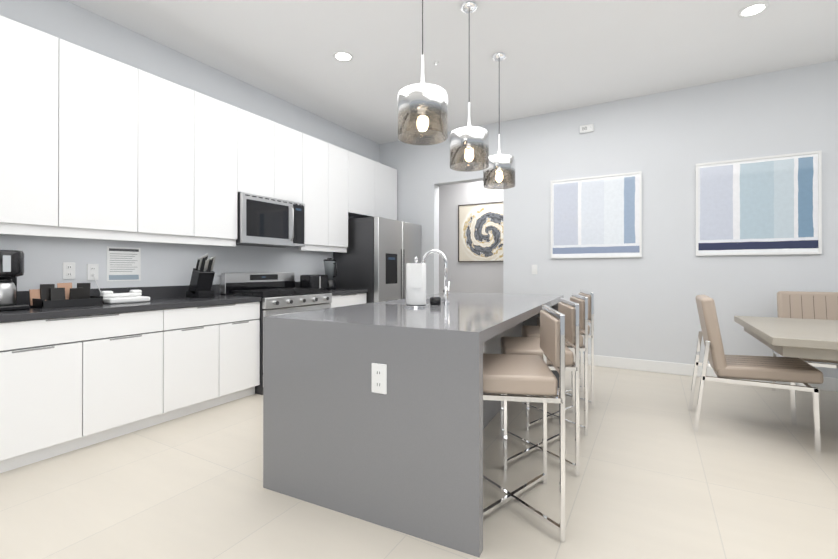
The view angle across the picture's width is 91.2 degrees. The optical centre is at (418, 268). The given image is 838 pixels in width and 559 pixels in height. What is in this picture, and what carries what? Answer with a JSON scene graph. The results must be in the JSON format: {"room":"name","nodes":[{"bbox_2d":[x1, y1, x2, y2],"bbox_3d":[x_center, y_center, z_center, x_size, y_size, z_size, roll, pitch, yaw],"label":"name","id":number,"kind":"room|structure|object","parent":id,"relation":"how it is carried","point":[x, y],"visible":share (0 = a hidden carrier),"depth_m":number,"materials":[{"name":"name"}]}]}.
{"room":"dining room and kitchen","nodes":[
{"label":"dining room and kitchen","id":0,"kind":"room"},
{"bbox_2d":[0,0,379,294],"bbox_3d":[-2.430,-0.409,3.625,0.200,3.180,10.200,0,0,30],"label":"wall","id":1,"kind":"structure","parent":0,"point":[162,264],"depth_m":3.64,"materials":[{"name":"paint"}]},
{"bbox_2d":[0,15,63,230],"bbox_3d":[-2.683,-0.917,2.623,0.348,1.250,0.487,0,0,30],"label":"upper cabinet","id":2,"kind":"object","parent":1,"relation":"attached to","point":[31,59],"depth_m":2.63,"materials":[{"name":"white wood"}]},
{"bbox_2d":[63,262,74,278],"bbox_3d":[-2.621,0.019,3.076,0.008,0.125,0.075,0,0,30],"label":"outlet","id":3,"kind":"object","parent":1,"relation":"attached to","point":[68,270],"visible":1,"depth_m":3.07,"materials":[{"name":"white plastic"}]},
{"bbox_2d":[44,40,139,234],"bbox_3d":[-2.442,-0.916,3.046,0.348,1.250,0.486,0,0,30],"label":"upper cabinet","id":4,"kind":"object","parent":1,"relation":"attached to","point":[94,145],"depth_m":2.96,"materials":[{"name":"white wood"}]},
{"bbox_2d":[87,264,98,279],"bbox_3d":[-2.547,0.030,3.206,0.008,0.125,0.075,0,0,30],"label":"outlet","id":5,"kind":"object","parent":1,"relation":"attached to","point":[92,269],"visible":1,"depth_m":3.20,"materials":[{"name":"white plastic"}]},
{"bbox_2d":[107,246,140,280],"bbox_3d":[-2.440,-0.035,3.399,0.002,0.280,0.250,0,0,30],"label":"notice sign","id":6,"kind":"object","parent":1,"relation":"attached to","point":[123,263],"visible":1,"depth_m":3.39,"materials":[{"name":"white paper"}]},
{"bbox_2d":[17,282,299,304],"bbox_3d":[-2.558,0.212,3.172,0.018,0.105,5.490,0,0,30],"label":"backsplash","id":7,"kind":"structure","parent":1,"relation":"attached to","point":[23,297],"depth_m":3.58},
{"bbox_2d":[136,70,195,238],"bbox_3d":[-2.210,-0.914,3.451,0.348,1.250,0.447,0,0,30],"label":"upper cabinet","id":8,"kind":"object","parent":1,"relation":"attached to","point":[167,108],"depth_m":3.36,"materials":[{"name":"white wood"}]},
{"bbox_2d":[192,92,239,238],"bbox_3d":[-1.993,-0.913,3.832,0.348,1.250,0.430,0,0,30],"label":"upper cabinet","id":9,"kind":"object","parent":1,"relation":"attached to","point":[217,122],"depth_m":3.74,"materials":[{"name":"white wood"}]},
{"bbox_2d":[240,109,303,202],"bbox_3d":[-1.679,-1.142,4.383,0.348,0.790,0.837,0,0,30],"label":"upper cabinet","id":10,"kind":"object","parent":1,"relation":"attached to","point":[271,153],"depth_m":4.27,"materials":[{"name":"white wood"}]},
{"bbox_2d":[236,192,304,247],"bbox_3d":[-1.639,-0.484,4.358,0.440,0.485,0.817,0,0,30],"label":"microwave","id":11,"kind":"object","parent":10,"relation":"attached to","point":[263,221],"visible":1,"depth_m":4.20,"materials":[{"name":"grey metal"}]},
{"bbox_2d":[303,134,347,246],"bbox_3d":[-1.273,-0.909,5.094,0.348,1.250,0.803,0,0,30],"label":"upper cabinet","id":12,"kind":"object","parent":1,"relation":"attached to","point":[325,164],"depth_m":4.98,"materials":[{"name":"white wood"}]},
{"bbox_2d":[348,151,396,219],"bbox_3d":[-0.781,-1.137,5.956,0.348,0.790,1.180,0,0,30],"label":"upper cabinet","id":13,"kind":"object","parent":1,"relation":"attached to","point":[372,185],"depth_m":5.80,"materials":[{"name":"white wood"}]},
{"bbox_2d":[0,364,837,558],"bbox_3d":[1.435,1.224,1.414,9.300,0.100,10.200,0,0,30],"label":"floor","id":14,"kind":"structure","parent":0,"point":[746,472],"depth_m":2.16,"materials":[{"name":"tile"}]},
{"bbox_2d":[0,310,167,472],"bbox_3d":[-2.418,0.741,2.797,0.600,0.875,0.980,0,0,30],"label":"base cabinet","id":15,"kind":"object","parent":14,"relation":"on","point":[74,378],"depth_m":2.62,"materials":[{"name":"white wood"}]},
{"bbox_2d":[0,294,259,321],"bbox_3d":[-2.696,0.282,2.306,0.636,0.040,3.850,0,0,30],"label":"countertop","id":16,"kind":"structure","parent":15,"relation":"on","point":[30,315],"depth_m":2.85,"materials":[{"name":"grey stone"}]},
{"bbox_2d":[0,250,29,310],"bbox_3d":[-2.638,0.073,2.579,0.273,0.377,0.220,0,0,30],"label":"coffee maker","id":17,"kind":"object","parent":16,"relation":"on","point":[11,266],"visible":1,"depth_m":2.54,"materials":[{"name":"black plastic"}]},
{"bbox_2d":[29,283,102,308],"bbox_3d":[-2.452,0.183,2.858,0.200,0.159,0.350,0,0,30],"label":"condiment caddy","id":18,"kind":"object","parent":16,"relation":"on","point":[52,296],"visible":0.98,"depth_m":2.84,"materials":[{"name":"black"}]},
{"bbox_2d":[93,273,149,303],"bbox_3d":[-2.341,0.151,3.215,0.340,0.225,0.280,0,0,30],"label":"telephone","id":19,"kind":"object","parent":16,"relation":"on","point":[111,297],"visible":0.96,"depth_m":3.13,"materials":[{"name":"white plastic"}]},
{"bbox_2d":[186,254,215,297],"bbox_3d":[-1.986,0.067,3.756,0.239,0.396,0.150,0,0,30],"label":"knife block","id":20,"kind":"object","parent":16,"relation":"on","point":[202,278],"visible":1,"depth_m":3.71,"materials":[{"name":"black wood"}]},
{"bbox_2d":[168,298,260,420],"bbox_3d":[-1.959,0.743,3.600,0.600,0.875,0.870,0,0,30],"label":"base cabinet","id":21,"kind":"object","parent":14,"relation":"on","point":[214,351],"depth_m":3.42,"materials":[{"name":"white wood"}]},
{"bbox_2d":[221,272,331,394],"bbox_3d":[-1.459,0.616,4.348,0.705,1.135,0.911,0,0,30],"label":"range","id":22,"kind":"object","parent":14,"relation":"on","point":[279,293],"visible":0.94,"depth_m":4.19,"materials":[{"name":"grey metal"}]},
{"bbox_2d":[331,294,365,307],"bbox_3d":[-1.108,0.748,5.092,0.600,0.875,0.715,0,0,30],"label":"base cabinet","id":23,"kind":"object","parent":14,"relation":"on","point":[338,300],"depth_m":4.92,"materials":[{"name":"white wood"}]},
{"bbox_2d":[323,290,367,293],"bbox_3d":[-1.106,0.291,5.092,0.636,0.040,0.715,0,0,30],"label":"countertop","id":24,"kind":"structure","parent":23,"relation":"on","point":[331,291],"depth_m":4.97,"materials":[{"name":"grey stone"}]},
{"bbox_2d":[300,275,327,289],"bbox_3d":[-1.274,0.174,4.971,0.192,0.190,0.312,0,0,30],"label":"toaster","id":25,"kind":"object","parent":24,"relation":"on","point":[313,281],"visible":0.73,"depth_m":4.87,"materials":[{"name":"black metal"}]},
{"bbox_2d":[323,258,336,289],"bbox_3d":[-1.124,0.070,5.227,0.209,0.400,0.170,0,0,30],"label":"blender","id":26,"kind":"object","parent":24,"relation":"on","point":[329,266],"visible":0.9,"depth_m":5.18,"materials":[{"name":"black"}]},
{"bbox_2d":[333,217,420,302],"bbox_3d":[-0.563,0.268,5.870,0.754,1.840,1.105,0,0,30],"label":"fridge","id":27,"kind":"object","parent":14,"relation":"on","point":[378,256],"visible":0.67,"depth_m":5.41,"materials":[{"name":"grey metal"}]},
{"bbox_2d":[263,296,559,556],"bbox_3d":[0.301,0.747,3.141,1.362,0.866,2.756,0,0,30],"label":"kitchen island","id":28,"kind":"object","parent":14,"relation":"on","point":[404,454],"depth_m":1.90,"materials":[{"name":"grey stone"}]},
{"bbox_2d":[372,363,386,393],"bbox_3d":[-0.183,0.504,1.875,0.080,0.135,0.008,0,0,26],"label":"outlet","id":29,"kind":"object","parent":28,"relation":"attached to","point":[379,378],"visible":1,"depth_m":1.87,"materials":[{"name":"white plastic"}]},
{"bbox_2d":[411,300,550,315],"bbox_3d":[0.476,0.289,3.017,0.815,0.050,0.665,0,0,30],"label":"island countertop","id":30,"kind":"structure","parent":28,"relation":"on","point":[488,307],"depth_m":2.75,"materials":[{"name":"grey stone"}]},
{"bbox_2d":[404,257,428,307],"bbox_3d":[-0.019,0.092,2.805,0.170,0.341,0.170,0,0,30],"label":"paper towel","id":31,"kind":"object","parent":30,"relation":"on","point":[415,284],"visible":1,"depth_m":2.74,"materials":[{"name":"white paper"}]},
{"bbox_2d":[430,297,440,304],"bbox_3d":[0.119,0.237,2.971,0.080,0.052,0.080,0,0,30],"label":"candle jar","id":32,"kind":"object","parent":30,"relation":"on","point":[435,300],"visible":1,"depth_m":2.94,"materials":[{"name":"black glass"}]},
{"bbox_2d":[422,249,449,302],"bbox_3d":[0.135,0.060,3.156,0.237,0.407,0.096,0,0,30],"label":"faucet","id":33,"kind":"object","parent":30,"relation":"on","point":[446,289],"visible":0.85,"depth_m":3.09,"materials":[{"name":"silver metal"}]},
{"bbox_2d":[483,305,564,541],"bbox_3d":[0.455,0.689,2.040,0.422,0.975,0.501,0,0,8],"label":"stool","id":34,"kind":"object","parent":14,"relation":"on","point":[517,376],"visible":0.79,"depth_m":1.81,"materials":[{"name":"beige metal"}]},
{"bbox_2d":[501,298,579,475],"bbox_3d":[0.740,0.691,2.603,0.422,0.975,0.501,0,0,9],"label":"stool","id":35,"kind":"object","parent":14,"relation":"on","point":[569,309],"visible":0.67,"depth_m":2.39,"materials":[{"name":"silver metal"}]},
{"bbox_2d":[522,293,587,435],"bbox_3d":[1.024,0.692,3.167,0.422,0.975,0.501,0,0,10],"label":"stool","id":36,"kind":"object","parent":14,"relation":"on","point":[534,331],"visible":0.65,"depth_m":2.95,"materials":[{"name":"silver metal"}]},
{"bbox_2d":[537,290,593,408],"bbox_3d":[1.309,0.694,3.731,0.422,0.975,0.501,0,0,11],"label":"stool","id":37,"kind":"object","parent":14,"relation":"on","point":[590,296],"visible":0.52,"depth_m":3.46,"materials":[{"name":"silver metal"}]},
{"bbox_2d":[688,295,823,451],"bbox_3d":[2.424,0.697,3.027,0.706,0.967,0.542,0,0,30],"label":"dining chair","id":38,"kind":"object","parent":14,"relation":"on","point":[735,369],"visible":1,"depth_m":2.91,"materials":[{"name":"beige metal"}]},
{"bbox_2d":[734,316,837,360],"bbox_3d":[3.389,0.798,2.539,2.120,0.760,1.350,0,0,30],"label":"dining table","id":39,"kind":"object","parent":14,"relation":"on","point":[803,338],"visible":1,"depth_m":2.63,"materials":[{"name":"beige wood"}]},
{"bbox_2d":[771,291,837,390],"bbox_3d":[3.478,0.698,3.542,0.542,0.967,0.706,0,0,30],"label":"dining chair","id":40,"kind":"object","parent":14,"relation":"on","point":[808,305],"visible":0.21,"depth_m":3.73,"materials":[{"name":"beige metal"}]},
{"bbox_2d":[66,0,837,143],"bbox_3d":[1.068,-2.058,0.781,9.300,0.100,8.720,0,0,30],"label":"ceiling","id":41,"kind":"structure","parent":0,"point":[561,55],"depth_m":3.70,"materials":[{"name":"paint"}]},
{"bbox_2d":[333,51,352,61],"bbox_3d":[-0.715,-1.994,3.871,0.190,0.008,0.190,0,0,30],"label":"recessed light","id":42,"kind":"object","parent":41,"relation":"in","point":[343,56],"visible":1,"depth_m":3.87,"materials":[{"name":"white"}]},
{"bbox_2d":[398,0,447,144],"bbox_3d":[0.022,-1.388,2.436,0.296,1.230,0.296,0,0,30],"label":"pendant light","id":43,"kind":"object","parent":41,"relation":"hanging from","point":[422,112],"visible":1,"depth_m":2.32,"materials":[{"name":"silver metal"}]},
{"bbox_2d":[450,0,488,171],"bbox_3d":[0.382,-1.385,3.128,0.296,1.230,0.296,0,0,30],"label":"pendant light","id":44,"kind":"object","parent":41,"relation":"hanging from","point":[469,147],"visible":1,"depth_m":3.02,"materials":[{"name":"silver metal"}]},
{"bbox_2d":[483,52,514,188],"bbox_3d":[0.754,-1.383,3.860,0.296,1.230,0.296,0,0,30],"label":"pendant light","id":45,"kind":"object","parent":41,"relation":"hanging from","point":[499,172],"visible":0.81,"depth_m":3.75,"materials":[{"name":"silver metal"}]},
{"bbox_2d":[738,1,768,17],"bbox_3d":[2.584,-1.996,3.174,0.190,0.008,0.190,0,0,30],"label":"recessed light","id":46,"kind":"object","parent":41,"relation":"in","point":[753,9],"visible":1,"depth_m":3.17,"materials":[{"name":"white plastic"}]},
{"bbox_2d":[439,181,502,293],"bbox_3d":[2.195,-0.235,6.482,5.000,2.850,0.150,0,0,30],"label":"wall","id":47,"kind":"structure","parent":0,"point":[476,277],"depth_m":7.22,"materials":[{"name":"paint"}]},
{"bbox_2d":[458,201,502,261],"bbox_3d":[1.130,-0.609,6.987,1.000,1.000,0.030,0,0,30],"label":"framed picture","id":48,"kind":"object","parent":47,"relation":"attached to","point":[480,232],"visible":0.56,"depth_m":7.03,"materials":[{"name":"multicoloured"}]},
{"bbox_2d":[380,60,837,377],"bbox_3d":[3.320,-0.406,4.419,9.000,3.180,0.160,0,0,30],"label":"wall","id":49,"kind":"structure","parent":0,"point":[645,304],"depth_m":4.66,"materials":[{"name":"paint"}]},
{"bbox_2d":[532,265,536,273],"bbox_3d":[1.506,0.016,5.355,0.075,0.125,0.009,0,0,30],"label":"switch plate","id":50,"kind":"object","parent":49,"relation":"attached to","point":[534,269],"visible":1,"depth_m":5.35,"materials":[{"name":"white plastic"}]},
{"bbox_2d":[580,124,593,132],"bbox_3d":[2.054,-1.710,5.030,0.160,0.090,0.039,0,0,30],"label":"box","id":51,"kind":"object","parent":49,"relation":"attached to","point":[586,128],"visible":1,"depth_m":5.01,"materials":[{"name":"white plastic"}]},
{"bbox_2d":[551,171,641,257],"bbox_3d":[2.126,-0.620,4.990,1.020,0.990,0.030,0,0,30],"label":"picture frame","id":52,"kind":"object","parent":49,"relation":"attached to","point":[596,216],"visible":0.96,"depth_m":4.97,"materials":[{"name":"white"}]},
{"bbox_2d":[579,354,837,391],"bbox_3d":[4.162,1.117,3.833,6.960,0.130,0.015,0,0,30],"label":"baseboard","id":53,"kind":"structure","parent":49,"relation":"attached to","point":[829,384],"depth_m":4.63,"materials":[{"name":"white"}]},
{"bbox_2d":[696,150,821,255],"bbox_3d":[3.459,-0.637,4.230,1.010,1.000,0.030,0,0,30],"label":"picture frame","id":54,"kind":"object","parent":49,"relation":"attached to","point":[768,205],"visible":0.92,"depth_m":4.20,"materials":[{"name":"white"}]}
]}

